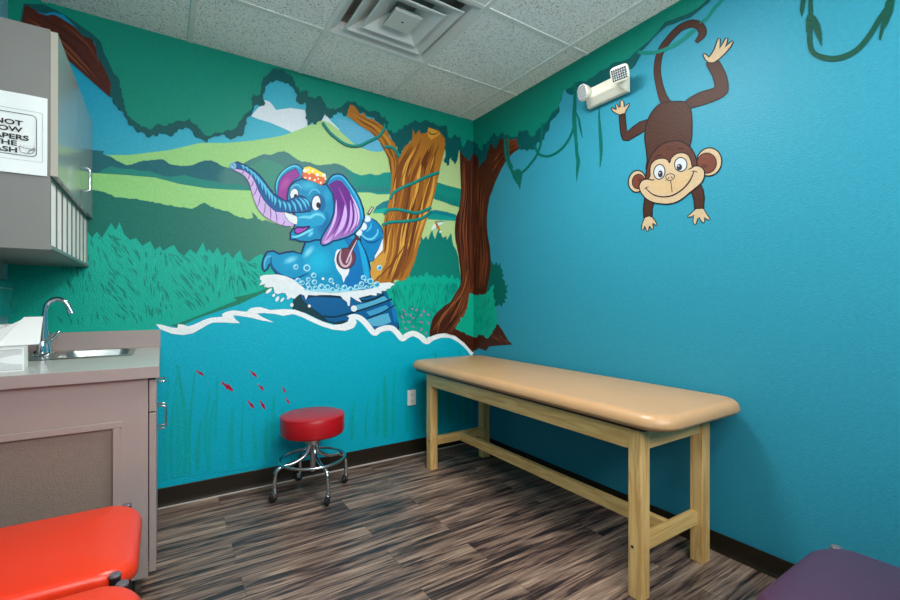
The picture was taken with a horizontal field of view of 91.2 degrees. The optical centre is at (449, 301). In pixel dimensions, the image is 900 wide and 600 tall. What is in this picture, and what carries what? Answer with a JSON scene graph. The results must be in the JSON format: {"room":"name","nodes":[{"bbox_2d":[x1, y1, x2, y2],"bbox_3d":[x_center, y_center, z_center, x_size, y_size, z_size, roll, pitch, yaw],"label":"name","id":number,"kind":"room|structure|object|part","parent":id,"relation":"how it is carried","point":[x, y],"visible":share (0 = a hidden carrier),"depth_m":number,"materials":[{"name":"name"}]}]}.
{"room":"pediatric exam room","nodes":[
{"label":"pediatric exam room","id":0,"kind":"room"},
{"bbox_2d":[0,0,7,323],"bbox_3d":[-1.134,-0.322,0.530,0.100,2.890,3.850,0,0,-33],"label":"wall","id":1,"kind":"structure","parent":0,"point":[3,3],"depth_m":2.04,"materials":[{"name":"teal paint"}]},
{"bbox_2d":[0,261,2,278],"bbox_3d":[-1.886,-0.134,1.813,0.037,0.076,0.160,0,0,-33],"label":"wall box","id":2,"kind":"object","parent":1,"relation":"attached to","point":[1,263],"visible":0.77,"depth_m":1.87,"materials":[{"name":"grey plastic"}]},
{"bbox_2d":[0,279,12,316],"bbox_3d":[-1.894,-0.017,1.843,0.056,0.156,0.220,0,0,-33],"label":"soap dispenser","id":3,"kind":"object","parent":1,"relation":"attached to","point":[6,286],"visible":1,"depth_m":1.87,"materials":[{"name":"teal plastic"}]},
{"bbox_2d":[0,17,91,266],"bbox_3d":[-1.695,-0.549,1.803,0.348,0.745,0.896,0,0,-33],"label":"upper cabinet","id":4,"kind":"object","parent":1,"relation":"attached to","point":[43,219],"visible":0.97,"depth_m":1.50,"materials":[{"name":"grey laminate"}]},
{"bbox_2d":[0,90,47,175],"bbox_3d":[-1.472,-0.553,1.407,0.280,0.263,0.007,0,0,-33],"label":"paper sign","id":5,"kind":"object","parent":4,"relation":"attached to","point":[23,117],"visible":1,"depth_m":1.45,"materials":[{"name":"white paper"}]},
{"bbox_3d":[-1.589,-0.671,1.872,0.019,0.489,0.893,0,0,-33],"label":"cabinet door","id":6,"kind":"part","parent":4,"relation":"part of","materials":[{"name":"grey laminate"}]},
{"bbox_3d":[-1.583,-0.532,1.915,0.038,0.108,0.008,0,0,-33],"label":"handle","id":7,"kind":"part","parent":4,"relation":"part of","materials":[{"name":"silver metal"}]},
{"bbox_2d":[8,0,473,507],"bbox_3d":[-0.989,-0.322,2.860,2.950,2.890,0.108,0,0,-33],"label":"wall","id":8,"kind":"structure","parent":0,"point":[290,240],"depth_m":2.69,"materials":[{"name":"paint"}]},
{"bbox_2d":[28,330,159,352],"bbox_3d":[-1.593,0.197,1.878,0.600,0.092,0.880,0,0,-33],"label":"backsplash","id":9,"kind":"structure","parent":8,"relation":"attached to","point":[65,341],"depth_m":2.26,"materials":[{"name":"grey laminate"}]},
{"bbox_2d":[158,437,465,509],"bbox_3d":[-0.701,1.071,2.971,2.114,0.104,0.024,0,0,-33],"label":"baseboard","id":10,"kind":"structure","parent":8,"relation":"attached to","point":[171,496],"depth_m":2.71,"materials":[{"name":"black plastic"}]},
{"bbox_2d":[293,291,398,329],"bbox_3d":[-0.679,0.065,3.003,0.762,0.314,0.001,0,0,-33],"label":"tub","id":11,"kind":"object","parent":8,"relation":"in","point":[312,310],"depth_m":2.99,"materials":[{"name":"paint"}]},
{"bbox_2d":[407,389,415,405],"bbox_3d":[-0.282,0.705,3.253,0.070,0.114,0.008,0,0,-33],"label":"wall outlet","id":12,"kind":"object","parent":8,"relation":"attached to","point":[411,394],"visible":1,"depth_m":3.25,"materials":[{"name":"white plastic"}]},
{"bbox_2d":[41,0,679,120],"bbox_3d":[0.074,-1.640,1.260,2.920,0.354,3.950,0,0,-33],"label":"ceiling","id":13,"kind":"structure","parent":0,"point":[507,45],"depth_m":2.46,"materials":[{"name":"tile"}]},
{"bbox_2d":[329,0,480,62],"bbox_3d":[-0.247,-1.506,2.292,0.594,0.112,0.594,0,0,-33],"label":"ceiling vent","id":14,"kind":"object","parent":13,"relation":"in","point":[412,29],"visible":0.99,"depth_m":2.33,"materials":[{"name":"white metal"}]},
{"bbox_3d":[-0.247,-1.472,2.292,0.156,0.037,0.156,0,0,-33],"label":"plate","id":15,"kind":"part","parent":14,"relation":"part of","materials":[{"name":"white metal"}]},
{"bbox_2d":[474,0,490,4],"bbox_3d":[0.089,-1.471,1.777,0.582,0.012,0.582,0,0,-33],"label":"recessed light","id":16,"kind":"object","parent":13,"relation":"in","point":[484,2],"visible":1,"depth_m":2.15,"materials":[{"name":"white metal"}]},
{"bbox_2d":[135,443,775,599],"bbox_3d":[0.074,1.173,1.260,2.920,0.100,3.950,0,0,-33],"label":"floor","id":17,"kind":"structure","parent":0,"point":[472,526],"depth_m":2.02,"materials":[{"name":"brown wood"}]},
{"bbox_2d":[0,503,141,599],"bbox_3d":[-1.185,0.670,1.178,0.586,0.908,0.507,0,0,-33],"label":"chair","id":18,"kind":"object","parent":17,"relation":"on","point":[58,557],"visible":0.93,"depth_m":1.19,"materials":[{"name":"red plastic"}]},
{"bbox_3d":[-0.852,0.904,1.121,0.025,0.414,0.025,0,0,-33],"label":"leg","id":19,"kind":"part","parent":18,"relation":"part of","materials":[{"name":"black metal"}]},
{"bbox_3d":[-1.103,0.904,1.506,0.025,0.414,0.025,0,0,-33],"label":"leg","id":20,"kind":"part","parent":18,"relation":"part of","materials":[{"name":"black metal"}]},
{"bbox_2d":[0,377,166,591],"bbox_3d":[-1.579,0.705,1.883,0.624,0.835,0.838,0,0,-33],"label":"base cabinet","id":21,"kind":"object","parent":17,"relation":"on","point":[70,448],"visible":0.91,"depth_m":1.57,"materials":[{"name":"grey laminate"}]},
{"bbox_3d":[-1.424,0.736,1.504,0.470,0.594,0.005,0,0,-33],"label":"inset panel","id":22,"kind":"part","parent":21,"relation":"part of","materials":[{"name":"grey laminate"}]},
{"bbox_3d":[-1.411,0.736,1.497,0.484,0.594,0.008,0,0,-33],"label":"trim frame","id":23,"kind":"part","parent":21,"relation":"part of","materials":[{"name":"grey laminate"}]},
{"bbox_2d":[0,330,159,389],"bbox_3d":[-1.593,0.218,1.878,0.600,0.135,0.884,0,0,-33],"label":"countertop","id":24,"kind":"structure","parent":21,"relation":"on","point":[144,363],"depth_m":1.72,"materials":[{"name":"grey laminate"}]},
{"bbox_2d":[0,324,10,328],"bbox_3d":[-1.856,0.166,1.820,0.050,0.146,0.100,0,0,-33],"label":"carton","id":25,"kind":"object","parent":24,"relation":"on","point":[1,325],"visible":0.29,"depth_m":1.80,"materials":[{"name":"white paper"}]},
{"bbox_2d":[0,345,27,371],"bbox_3d":[-1.603,0.202,1.549,0.165,0.082,0.121,0,0,-39],"label":"tissue box","id":26,"kind":"object","parent":24,"relation":"on","point":[12,358],"visible":1,"depth_m":1.54,"materials":[{"name":"white cardboard"}]},
{"bbox_2d":[0,317,42,346],"bbox_3d":[-1.609,0.109,1.644,0.132,0.101,0.264,0,0,3],"label":"paper towels","id":27,"kind":"object","parent":26,"relation":"on","point":[27,331],"visible":1,"depth_m":1.66,"materials":[{"name":"white paper"}]},
{"bbox_2d":[32,297,74,356],"bbox_3d":[-1.804,0.108,2.021,0.134,0.262,0.183,0,0,-33],"label":"faucet","id":28,"kind":"object","parent":24,"relation":"on","point":[44,348],"visible":0.98,"depth_m":1.99,"materials":[{"name":"silver metal"}]},
{"bbox_3d":[-1.791,0.181,1.947,0.067,0.091,0.038,0,0,20],"label":"lever","id":29,"kind":"part","parent":28,"relation":"part of","materials":[{"name":"silver metal"}]},
{"bbox_3d":[-1.837,0.233,2.000,0.056,0.012,0.170,0,0,-33],"label":"plate","id":30,"kind":"part","parent":28,"relation":"part of","materials":[{"name":"silver metal"}]},
{"bbox_3d":[-1.867,0.181,2.064,0.038,0.091,0.067,0,0,4],"label":"lever","id":31,"kind":"part","parent":28,"relation":"part of","materials":[{"name":"silver metal"}]},
{"bbox_3d":[-1.800,0.083,2.024,0.109,0.212,0.021,0,0,-33],"label":"spout","id":32,"kind":"part","parent":28,"relation":"part of","materials":[{"name":"silver metal"}]},
{"bbox_2d":[28,348,136,360],"bbox_3d":[-1.713,0.308,2.060,0.393,0.139,0.395,0,0,-33],"label":"sink","id":33,"kind":"object","parent":24,"relation":"in","point":[91,353],"visible":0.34,"depth_m":2.16,"materials":[{"name":"silver metal"}]},
{"bbox_3d":[-1.247,0.726,1.855,0.022,0.605,0.410,0,0,-33],"label":"cabinet door","id":34,"kind":"part","parent":21,"relation":"part of","materials":[{"name":"grey laminate"}]},
{"bbox_3d":[-1.361,0.357,2.028,0.022,0.121,0.824,0,0,-33],"label":"drawer","id":35,"kind":"part","parent":21,"relation":"part of","materials":[{"name":"grey laminate"}]},
{"bbox_3d":[-1.474,0.726,2.201,0.022,0.605,0.410,0,0,-33],"label":"cabinet door","id":36,"kind":"part","parent":21,"relation":"part of","materials":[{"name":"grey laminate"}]},
{"bbox_3d":[-1.339,0.361,2.050,0.038,0.008,0.108,0,0,-33],"label":"handle","id":37,"kind":"part","parent":21,"relation":"part of","materials":[{"name":"silver metal"}]},
{"bbox_3d":[-1.355,0.526,2.074,0.038,0.111,0.008,0,0,-33],"label":"handle","id":38,"kind":"part","parent":21,"relation":"part of","materials":[{"name":"silver metal"}]},
{"bbox_3d":[-1.318,0.526,2.019,0.038,0.111,0.008,0,0,-33],"label":"handle","id":39,"kind":"part","parent":21,"relation":"part of","materials":[{"name":"silver metal"}]},
{"bbox_2d":[55,579,140,599],"bbox_3d":[-0.889,0.670,0.758,0.586,0.908,0.507,0,0,-33],"label":"chair","id":40,"kind":"object","parent":17,"relation":"on","point":[120,591],"visible":1,"depth_m":1.03,"materials":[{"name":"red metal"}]},
{"bbox_3d":[-0.853,0.707,0.782,0.500,0.076,0.470,0,0,-33],"label":"seat","id":41,"kind":"part","parent":40,"relation":"part of","materials":[{"name":"red plastic"}]},
{"bbox_2d":[269,407,347,505],"bbox_3d":[-0.809,0.887,2.602,0.385,0.469,0.385,0,0,7],"label":"stool","id":42,"kind":"object","parent":17,"relation":"on","point":[309,425],"visible":1,"depth_m":2.50,"materials":[{"name":"red leather"}]},
{"bbox_3d":[-0.906,0.949,2.534,0.214,0.237,0.029,0,0,-33],"label":"leg","id":43,"kind":"part","parent":42,"relation":"part of","materials":[{"name":"silver metal"}]},
{"bbox_3d":[-0.883,0.949,2.695,0.022,0.237,0.214,0,0,-38],"label":"leg","id":44,"kind":"part","parent":42,"relation":"part of","materials":[{"name":"silver metal"}]},
{"bbox_3d":[-0.809,0.712,2.602,0.364,0.118,0.364,0,0,-33],"label":"seat","id":45,"kind":"part","parent":42,"relation":"part of","materials":[{"name":"red leather"}]},
{"bbox_3d":[-0.809,0.898,2.602,0.032,0.190,0.032,0,0,-33],"label":"screw post","id":46,"kind":"part","parent":42,"relation":"part of","materials":[{"name":"silver metal"}]},
{"bbox_3d":[-0.735,0.949,2.510,0.022,0.237,0.214,0,0,-39],"label":"leg","id":47,"kind":"part","parent":42,"relation":"part of","materials":[{"name":"silver metal"}]},
{"bbox_3d":[-0.720,0.949,2.680,0.214,0.237,0.022,0,0,-41],"label":"leg","id":48,"kind":"part","parent":42,"relation":"part of","materials":[{"name":"silver metal"}]},
{"bbox_2d":[413,355,740,599],"bbox_3d":[0.485,0.762,2.498,0.633,0.719,1.915,0,0,-33],"label":"table","id":49,"kind":"object","parent":17,"relation":"on","point":[636,416],"visible":1,"depth_m":1.92,"materials":[{"name":"beige leather"}]},
{"bbox_3d":[-0.120,0.801,2.966,0.056,0.642,0.056,0,0,-33],"label":"leg","id":50,"kind":"part","parent":49,"relation":"part of","materials":[{"name":"brown wood"}]},
{"bbox_3d":[0.248,0.801,3.207,0.060,0.642,0.056,0,0,-33],"label":"leg","id":51,"kind":"part","parent":49,"relation":"part of","materials":[{"name":"brown wood"}]},
{"bbox_3d":[0.290,0.520,2.317,0.025,0.081,1.479,0,0,-33],"label":"rail","id":52,"kind":"part","parent":49,"relation":"part of","materials":[{"name":"brown wood"}]},
{"bbox_3d":[0.720,0.801,1.680,0.056,0.642,0.056,0,0,-33],"label":"leg","id":53,"kind":"part","parent":49,"relation":"part of","materials":[{"name":"brown wood"}]},
{"bbox_3d":[0.906,0.520,1.795,0.381,0.081,0.025,0,0,-33],"label":"rail","id":54,"kind":"part","parent":49,"relation":"part of","materials":[{"name":"brown wood"}]},
{"bbox_3d":[1.088,0.801,1.921,0.060,0.642,0.056,0,0,-33],"label":"leg","id":55,"kind":"part","parent":49,"relation":"part of","materials":[{"name":"brown wood"}]},
{"bbox_2d":[755,544,899,599],"bbox_3d":[1.035,0.670,0.912,0.507,0.908,0.586,0,0,-33],"label":"chair","id":56,"kind":"object","parent":17,"relation":"on","point":[835,573],"visible":1,"depth_m":1.08,"materials":[{"name":"purple plastic"}]},
{"bbox_2d":[473,0,899,567],"bbox_3d":[1.252,-0.322,2.030,0.104,2.890,3.752,0,0,-33],"label":"wall","id":57,"kind":"structure","parent":0,"point":[726,223],"depth_m":1.97,"materials":[{"name":"paint"}]},
{"bbox_2d":[577,63,629,109],"bbox_3d":[0.848,-1.181,2.419,0.139,0.112,0.348,0,0,-33],"label":"emergency light","id":58,"kind":"object","parent":57,"relation":"attached to","point":[618,85],"visible":1,"depth_m":2.42,"materials":[{"name":"beige plastic"}]},
{"bbox_2d":[477,436,794,578],"bbox_3d":[1.199,1.082,1.993,0.018,0.082,3.728,0,0,-33],"label":"baseboard","id":59,"kind":"structure","parent":57,"relation":"attached to","point":[773,566],"depth_m":1.97,"materials":[{"name":"black plastic"}]}
]}

